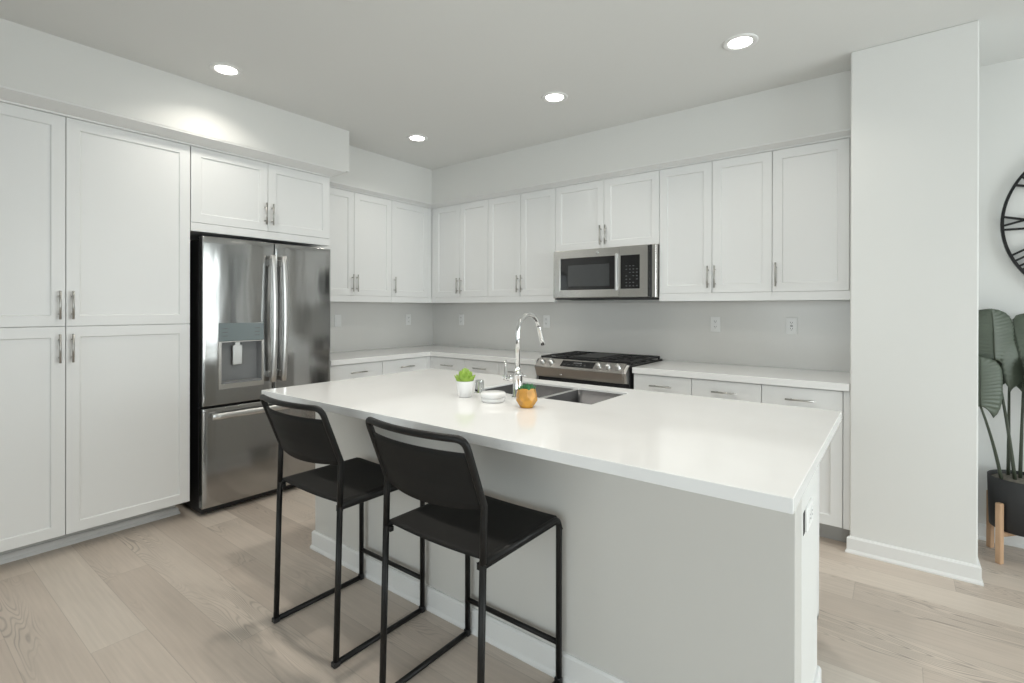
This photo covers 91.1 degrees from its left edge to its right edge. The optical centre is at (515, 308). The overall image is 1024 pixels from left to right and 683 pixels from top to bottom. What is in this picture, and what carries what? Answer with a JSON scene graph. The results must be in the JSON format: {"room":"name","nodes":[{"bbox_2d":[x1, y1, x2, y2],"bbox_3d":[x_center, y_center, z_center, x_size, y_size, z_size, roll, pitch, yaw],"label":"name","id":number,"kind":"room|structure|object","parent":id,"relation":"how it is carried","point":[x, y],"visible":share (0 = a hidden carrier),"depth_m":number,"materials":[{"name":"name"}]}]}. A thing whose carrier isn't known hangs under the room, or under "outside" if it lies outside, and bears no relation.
{"room":"kitchen","nodes":[
{"label":"kitchen","id":0,"kind":"room"},
{"bbox_2d":[330,287,432,352],"bbox_3d":[-2.857,-0.047,3.231,0.162,2.725,6.500,0,0,37],"label":"wall","id":1,"kind":"structure","parent":0,"point":[364,326],"depth_m":5.06,"materials":[{"name":"paint"}]},
{"bbox_2d":[190,146,329,247],"bbox_3d":[-1.979,-0.762,3.728,0.652,0.534,0.974,0,0,37],"label":"upper cabinet","id":2,"kind":"object","parent":1,"relation":"attached to","point":[232,197],"visible":0.89,"depth_m":3.50,"materials":[{"name":"paint"}]},
{"bbox_2d":[0,85,345,177],"bbox_3d":[-2.879,-1.057,2.241,0.381,0.056,4.598,0,0,37],"label":"trim","id":3,"kind":"structure","parent":2,"relation":"attached to","point":[8,95],"depth_m":2.96,"materials":[{"name":"paint"}]},
{"bbox_2d":[334,315,340,326],"bbox_3d":[-1.649,0.110,4.677,0.008,0.115,0.070,0,0,37],"label":"power outlet","id":4,"kind":"object","parent":1,"relation":"attached to","point":[337,318],"visible":1,"depth_m":4.67,"materials":[{"name":"white plastic"}]},
{"bbox_2d":[317,187,391,301],"bbox_3d":[-1.541,-0.545,4.524,0.385,0.966,0.821,0,0,37],"label":"upper cabinet","id":5,"kind":"object","parent":1,"relation":"attached to","point":[360,247],"visible":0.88,"depth_m":4.47,"materials":[{"name":"paint"}]},
{"bbox_2d":[406,314,410,324],"bbox_3d":[-1.136,0.113,5.351,0.008,0.115,0.070,0,0,37],"label":"power outlet","id":6,"kind":"object","parent":1,"relation":"attached to","point":[408,316],"visible":1,"depth_m":5.35,"materials":[{"name":"white plastic"}]},
{"bbox_2d":[390,201,431,302],"bbox_3d":[-1.137,-0.545,5.054,0.385,0.966,0.512,0,0,37],"label":"upper cabinet","id":7,"kind":"object","parent":1,"relation":"attached to","point":[411,224],"visible":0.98,"depth_m":4.96,"materials":[{"name":"paint"}]},
{"bbox_2d":[0,18,850,202],"bbox_3d":[-1.227,-1.235,1.990,3.955,0.339,6.200,0,0,37],"label":"soffit","id":8,"kind":"structure","parent":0,"point":[820,105],"depth_m":3.34,"materials":[{"name":"white paint"}]},
{"bbox_2d":[456,380,473,397],"bbox_3d":[-0.233,0.370,2.336,0.083,0.074,0.083,0,0,37],"label":"pot","id":9,"kind":"object","parent":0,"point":[464,387],"depth_m":2.30,"materials":[{"name":"white ceramic"}]},
{"bbox_2d":[474,379,483,393],"bbox_3d":[-0.173,0.375,2.436,0.052,0.064,0.052,0,0,37],"label":"glass jar","id":10,"kind":"object","parent":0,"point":[479,384],"visible":0.86,"depth_m":2.42,"materials":[{"name":"clear glass"}]},
{"bbox_2d":[0,0,1023,169],"bbox_3d":[0.223,-1.461,0.885,7.900,0.120,6.500,0,0,37],"label":"ceiling","id":11,"kind":"structure","parent":0,"point":[470,77],"depth_m":2.73,"materials":[{"name":"white paint"}]},
{"bbox_2d":[209,62,242,76],"bbox_3d":[-1.698,-1.403,2.951,0.174,0.007,0.174,0,0,37],"label":"recessed light","id":12,"kind":"object","parent":11,"relation":"in","point":[225,69],"visible":1,"depth_m":2.94,"materials":[{"name":"paint"}]},
{"bbox_2d":[406,134,427,141],"bbox_3d":[-0.805,-1.403,4.132,0.174,0.007,0.174,0,0,37],"label":"recessed light","id":13,"kind":"object","parent":11,"relation":"in","point":[414,137],"visible":1,"depth_m":4.13,"materials":[{"name":"paint"}]},
{"bbox_2d":[542,92,567,102],"bbox_3d":[0.262,-1.400,3.329,0.174,0.007,0.174,0,0,37],"label":"recessed light","id":14,"kind":"object","parent":11,"relation":"in","point":[550,97],"visible":1,"depth_m":3.33,"materials":[{"name":"paint"}]},
{"bbox_2d":[722,33,758,50],"bbox_3d":[1.181,-1.397,2.638,0.174,0.007,0.174,0,0,37],"label":"recessed light","id":15,"kind":"object","parent":11,"relation":"in","point":[742,41],"visible":1,"depth_m":2.63,"materials":[{"name":"paint"}]},
{"bbox_2d":[0,487,1023,682],"bbox_3d":[0.218,1.384,0.888,7.900,0.120,6.500,0,0,37],"label":"floor","id":16,"kind":"structure","parent":0,"point":[187,596],"depth_m":2.15,"materials":[{"name":"brown wood"}]},
{"bbox_2d":[0,102,189,564],"bbox_3d":[-2.638,0.144,2.866,0.652,2.346,1.192,0,0,37],"label":"pantry cabinet","id":17,"kind":"object","parent":16,"relation":"on","point":[95,218],"visible":1,"depth_m":2.77,"materials":[{"name":"paint"}]},
{"bbox_2d":[184,236,329,513],"bbox_3d":[-1.913,0.426,3.680,0.722,1.782,0.896,0,0,37],"label":"refrigerator","id":18,"kind":"object","parent":16,"relation":"on","point":[260,311],"visible":0.84,"depth_m":3.37,"materials":[{"name":"metal"}]},
{"bbox_2d":[260,394,424,668],"bbox_3d":[-0.736,0.835,2.120,0.462,0.973,0.542,0,0,37],"label":"bar stool","id":19,"kind":"object","parent":16,"relation":"on","point":[354,481],"visible":0.91,"depth_m":2.02,"materials":[{"name":"plastic"}]},
{"bbox_2d":[330,361,381,380],"bbox_3d":[-1.533,0.881,4.315,0.658,0.872,0.510,0,0,37],"label":"base cabinet","id":20,"kind":"object","parent":16,"relation":"on","point":[358,370],"visible":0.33,"depth_m":4.12,"materials":[{"name":"paint"}]},
{"bbox_2d":[330,345,555,365],"bbox_3d":[-0.696,0.425,4.419,1.861,0.042,1.689,0,0,37],"label":"countertop","id":21,"kind":"structure","parent":20,"relation":"on","point":[485,354],"depth_m":4.55,"materials":[{"name":"white stone"}]},
{"bbox_2d":[382,356,430,374],"bbox_3d":[-1.021,0.881,4.987,0.658,0.872,1.178,0,0,37],"label":"base cabinet","id":22,"kind":"object","parent":16,"relation":"on","point":[418,363],"visible":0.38,"depth_m":4.54,"materials":[{"name":"paint"}]},
{"bbox_2d":[431,356,464,370],"bbox_3d":[-0.459,0.882,4.886,0.465,0.872,0.657,0,0,37],"label":"base cabinet","id":23,"kind":"object","parent":16,"relation":"on","point":[456,364],"visible":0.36,"depth_m":4.64,"materials":[{"name":"paint"}]},
{"bbox_2d":[366,417,562,682],"bbox_3d":[-0.176,0.836,1.699,0.462,0.973,0.542,0,0,37],"label":"bar stool","id":24,"kind":"object","parent":16,"relation":"on","point":[458,516],"visible":1,"depth_m":1.61,"materials":[{"name":"plastic"}]},
{"bbox_2d":[465,359,537,378],"bbox_3d":[0.039,0.884,4.507,0.784,0.872,0.657,0,0,37],"label":"base cabinet","id":25,"kind":"object","parent":16,"relation":"on","point":[476,366],"visible":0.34,"depth_m":4.29,"materials":[{"name":"paint"}]},
{"bbox_2d":[310,411,821,682],"bbox_3d":[0.079,0.883,2.398,2.379,0.878,0.874,0,0,37],"label":"kitchen island","id":26,"kind":"object","parent":16,"relation":"on","point":[661,584],"visible":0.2,"depth_m":1.68,"materials":[{"name":"grey paint"}]},
{"bbox_2d":[261,368,841,513],"bbox_3d":[0.021,0.426,2.265,2.352,0.035,1.171,0,0,37],"label":"island countertop","id":27,"kind":"structure","parent":26,"relation":"on","point":[763,455],"depth_m":1.73,"materials":[{"name":"white stone"}]},
{"bbox_2d":[454,368,474,397],"bbox_3d":[-0.233,0.340,2.335,0.097,0.134,0.094,0,0,15],"label":"potted succulent","id":28,"kind":"object","parent":27,"relation":"on","point":[464,380],"visible":1,"depth_m":2.31,"materials":[{"name":"white ceramic"}]},
{"bbox_2d":[481,390,505,402],"bbox_3d":[-0.097,0.387,2.219,0.111,0.040,0.111,0,0,37],"label":"lidded dish","id":29,"kind":"object","parent":27,"relation":"on","point":[490,396],"visible":1,"depth_m":2.18,"materials":[{"name":"white ceramic"}]},
{"bbox_2d":[502,312,545,397],"bbox_3d":[0.056,0.211,2.410,0.132,0.392,0.247,0,0,37],"label":"kitchen faucet","id":30,"kind":"object","parent":27,"relation":"on","point":[517,377],"visible":0.94,"depth_m":2.32,"materials":[{"name":"silver metal"}]},
{"bbox_2d":[516,383,536,407],"bbox_3d":[0.048,0.359,2.091,0.090,0.098,0.089,0,0,37],"label":"potted succulent","id":31,"kind":"object","parent":27,"relation":"on","point":[526,396],"visible":1,"depth_m":2.06,"materials":[{"name":"orange ceramic"}]},
{"bbox_2d":[485,383,622,404],"bbox_3d":[0.176,0.528,2.497,0.652,0.225,0.364,0,0,37],"label":"sink","id":32,"kind":"object","parent":27,"relation":"in","point":[547,392],"visible":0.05,"depth_m":2.58,"materials":[{"name":"metal"}]},
{"bbox_2d":[803,497,812,535],"bbox_3d":[0.895,0.633,1.532,0.008,0.073,0.170,0,0,37],"label":"power outlet","id":33,"kind":"object","parent":26,"relation":"attached to","point":[809,509],"visible":1,"depth_m":1.51,"materials":[{"name":"white plastic"}]},
{"bbox_2d":[535,351,661,388],"bbox_3d":[0.642,0.845,3.975,0.792,0.954,0.734,0,0,37],"label":"gas range","id":34,"kind":"object","parent":16,"relation":"on","point":[581,367],"visible":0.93,"depth_m":3.77,"materials":[{"name":"metal"}]},
{"bbox_2d":[537,355,661,367],"bbox_3d":[0.678,0.407,4.020,0.792,0.020,0.620,0,0,37],"label":"cooktop","id":35,"kind":"object","parent":34,"relation":"in","point":[625,361],"depth_m":3.81,"materials":[{"name":"black metal"}]},
{"bbox_2d":[634,373,692,394],"bbox_3d":[1.170,0.887,3.645,0.404,0.872,0.657,0,0,37],"label":"base cabinet","id":36,"kind":"object","parent":16,"relation":"on","point":[656,383],"visible":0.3,"depth_m":3.40,"materials":[{"name":"paint"}]},
{"bbox_2d":[632,360,849,391],"bbox_3d":[1.519,0.431,3.389,1.271,0.042,0.643,0,0,37],"label":"countertop","id":37,"kind":"structure","parent":36,"relation":"on","point":[791,377],"depth_m":3.22,"materials":[{"name":"white stone"}]},
{"bbox_2d":[692,378,761,402],"bbox_3d":[1.498,0.888,3.396,0.418,0.872,0.657,0,0,37],"label":"base cabinet","id":38,"kind":"object","parent":16,"relation":"on","point":[750,392],"visible":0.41,"depth_m":3.15,"materials":[{"name":"paint"}]},
{"bbox_2d":[762,384,849,542],"bbox_3d":[1.842,0.889,3.133,0.446,0.872,0.657,0,0,37],"label":"base cabinet","id":39,"kind":"object","parent":16,"relation":"on","point":[834,466],"visible":0.47,"depth_m":2.82,"materials":[{"name":"paint"}]},
{"bbox_2d":[986,490,1016,563],"bbox_3d":[2.679,1.169,2.649,0.253,0.315,0.253,0,0,34],"label":"plant stand","id":40,"kind":"object","parent":16,"relation":"on","point":[1000,534],"visible":0.68,"depth_m":2.62,"materials":[{"name":"brown wood"}]},
{"bbox_2d":[978,309,1023,536],"bbox_3d":[2.633,0.580,2.693,0.420,1.164,0.298,0,0,37],"label":"floor plant","id":41,"kind":"object","parent":40,"relation":"on","point":[1000,337],"visible":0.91,"depth_m":2.66,"materials":[{"name":"green plant"}]},
{"bbox_2d":[433,58,1023,523],"bbox_3d":[2.141,-0.037,3.408,7.600,2.725,0.162,0,0,37],"label":"wall","id":42,"kind":"structure","parent":0,"point":[752,333],"depth_m":3.52,"materials":[{"name":"paint"}]},
{"bbox_2d":[432,200,487,302],"bbox_3d":[-0.460,-0.544,5.059,0.757,0.966,0.385,0,0,37],"label":"upper cabinet","id":43,"kind":"object","parent":42,"relation":"attached to","point":[459,232],"visible":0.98,"depth_m":4.92,"materials":[{"name":"paint"}]},
{"bbox_2d":[459,314,463,324],"bbox_3d":[-0.577,0.115,5.370,0.070,0.115,0.008,0,0,37],"label":"power outlet","id":44,"kind":"object","parent":42,"relation":"attached to","point":[461,316],"visible":1,"depth_m":5.37,"materials":[{"name":"white plastic"}]},
{"bbox_2d":[488,188,556,302],"bbox_3d":[0.138,-0.542,4.603,0.747,0.966,0.385,0,0,37],"label":"upper cabinet","id":45,"kind":"object","parent":42,"relation":"attached to","point":[521,227],"visible":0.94,"depth_m":4.46,"materials":[{"name":"paint"}]},
{"bbox_2d":[543,315,549,327],"bbox_3d":[0.291,0.117,4.709,0.070,0.115,0.008,0,0,37],"label":"power outlet","id":46,"kind":"object","parent":42,"relation":"attached to","point":[546,318],"visible":1,"depth_m":4.71,"materials":[{"name":"white plastic"}]},
{"bbox_2d":[556,170,659,251],"bbox_3d":[0.797,-0.752,4.101,0.906,0.544,0.385,0,0,37],"label":"upper cabinet","id":47,"kind":"object","parent":42,"relation":"attached to","point":[625,210],"visible":0.94,"depth_m":3.94,"materials":[{"name":"paint"}]},
{"bbox_2d":[330,128,850,208],"bbox_3d":[0.168,-1.045,3.575,3.653,0.040,1.385,0,0,37],"label":"trim","id":48,"kind":"structure","parent":47,"relation":"attached to","point":[845,133],"depth_m":3.82,"materials":[{"name":"paint"}]},
{"bbox_2d":[553,244,659,300],"bbox_3d":[0.774,-0.275,4.067,0.890,0.404,0.442,0,0,37],"label":"microwave","id":49,"kind":"object","parent":47,"relation":"attached to","point":[623,272],"visible":0.97,"depth_m":3.86,"materials":[{"name":"metal"}]},
{"bbox_2d":[711,317,719,331],"bbox_3d":[1.507,0.116,3.783,0.070,0.115,0.008,0,0,37],"label":"power outlet","id":50,"kind":"object","parent":42,"relation":"attached to","point":[715,321],"visible":1,"depth_m":3.78,"materials":[{"name":"white plastic"}]},
{"bbox_2d":[659,151,772,300],"bbox_3d":[1.456,-0.539,3.599,0.751,0.966,0.385,0,0,37],"label":"upper cabinet","id":51,"kind":"object","parent":42,"relation":"attached to","point":[716,216],"visible":0.98,"depth_m":3.44,"materials":[{"name":"paint"}]},
{"bbox_2d":[786,318,796,333],"bbox_3d":[1.911,0.118,3.475,0.070,0.115,0.008,0,0,37],"label":"power outlet","id":52,"kind":"object","parent":42,"relation":"attached to","point":[791,323],"visible":1,"depth_m":3.47,"materials":[{"name":"white plastic"}]},
{"bbox_2d":[772,138,850,300],"bbox_3d":[1.930,-0.537,3.238,0.439,0.966,0.385,0,0,37],"label":"upper cabinet","id":53,"kind":"object","parent":42,"relation":"attached to","point":[811,209],"visible":0.87,"depth_m":3.12,"materials":[{"name":"paint"}]},
{"bbox_2d":[978,523,1023,548],"bbox_3d":[3.113,1.284,2.567,1.228,0.088,0.020,0,0,37],"label":"baseboard","id":54,"kind":"structure","parent":42,"relation":"attached to","point":[1015,541],"depth_m":2.82,"materials":[{"name":"paint"}]},
{"bbox_2d":[1000,172,1023,274],"bbox_3d":[3.124,-0.475,2.546,0.964,0.964,0.039,0,0,37],"label":"wall clock","id":55,"kind":"object","parent":42,"relation":"attached to","point":[1002,225],"visible":1,"depth_m":2.81,"materials":[{"name":"black metal"}]},
{"bbox_2d":[850,20,978,564],"bbox_3d":[2.231,-0.037,2.844,0.517,2.725,0.650,0,0,37],"label":"wall","id":56,"kind":"structure","parent":0,"point":[914,250],"depth_m":2.57,"materials":[{"name":"white paint"}]},
{"bbox_2d":[845,536,983,585],"bbox_3d":[2.222,1.282,2.837,0.557,0.088,0.670,0,0,37],"label":"baseboard","id":57,"kind":"structure","parent":56,"relation":"attached to","point":[929,563],"depth_m":2.56,"materials":[{"name":"paint"}]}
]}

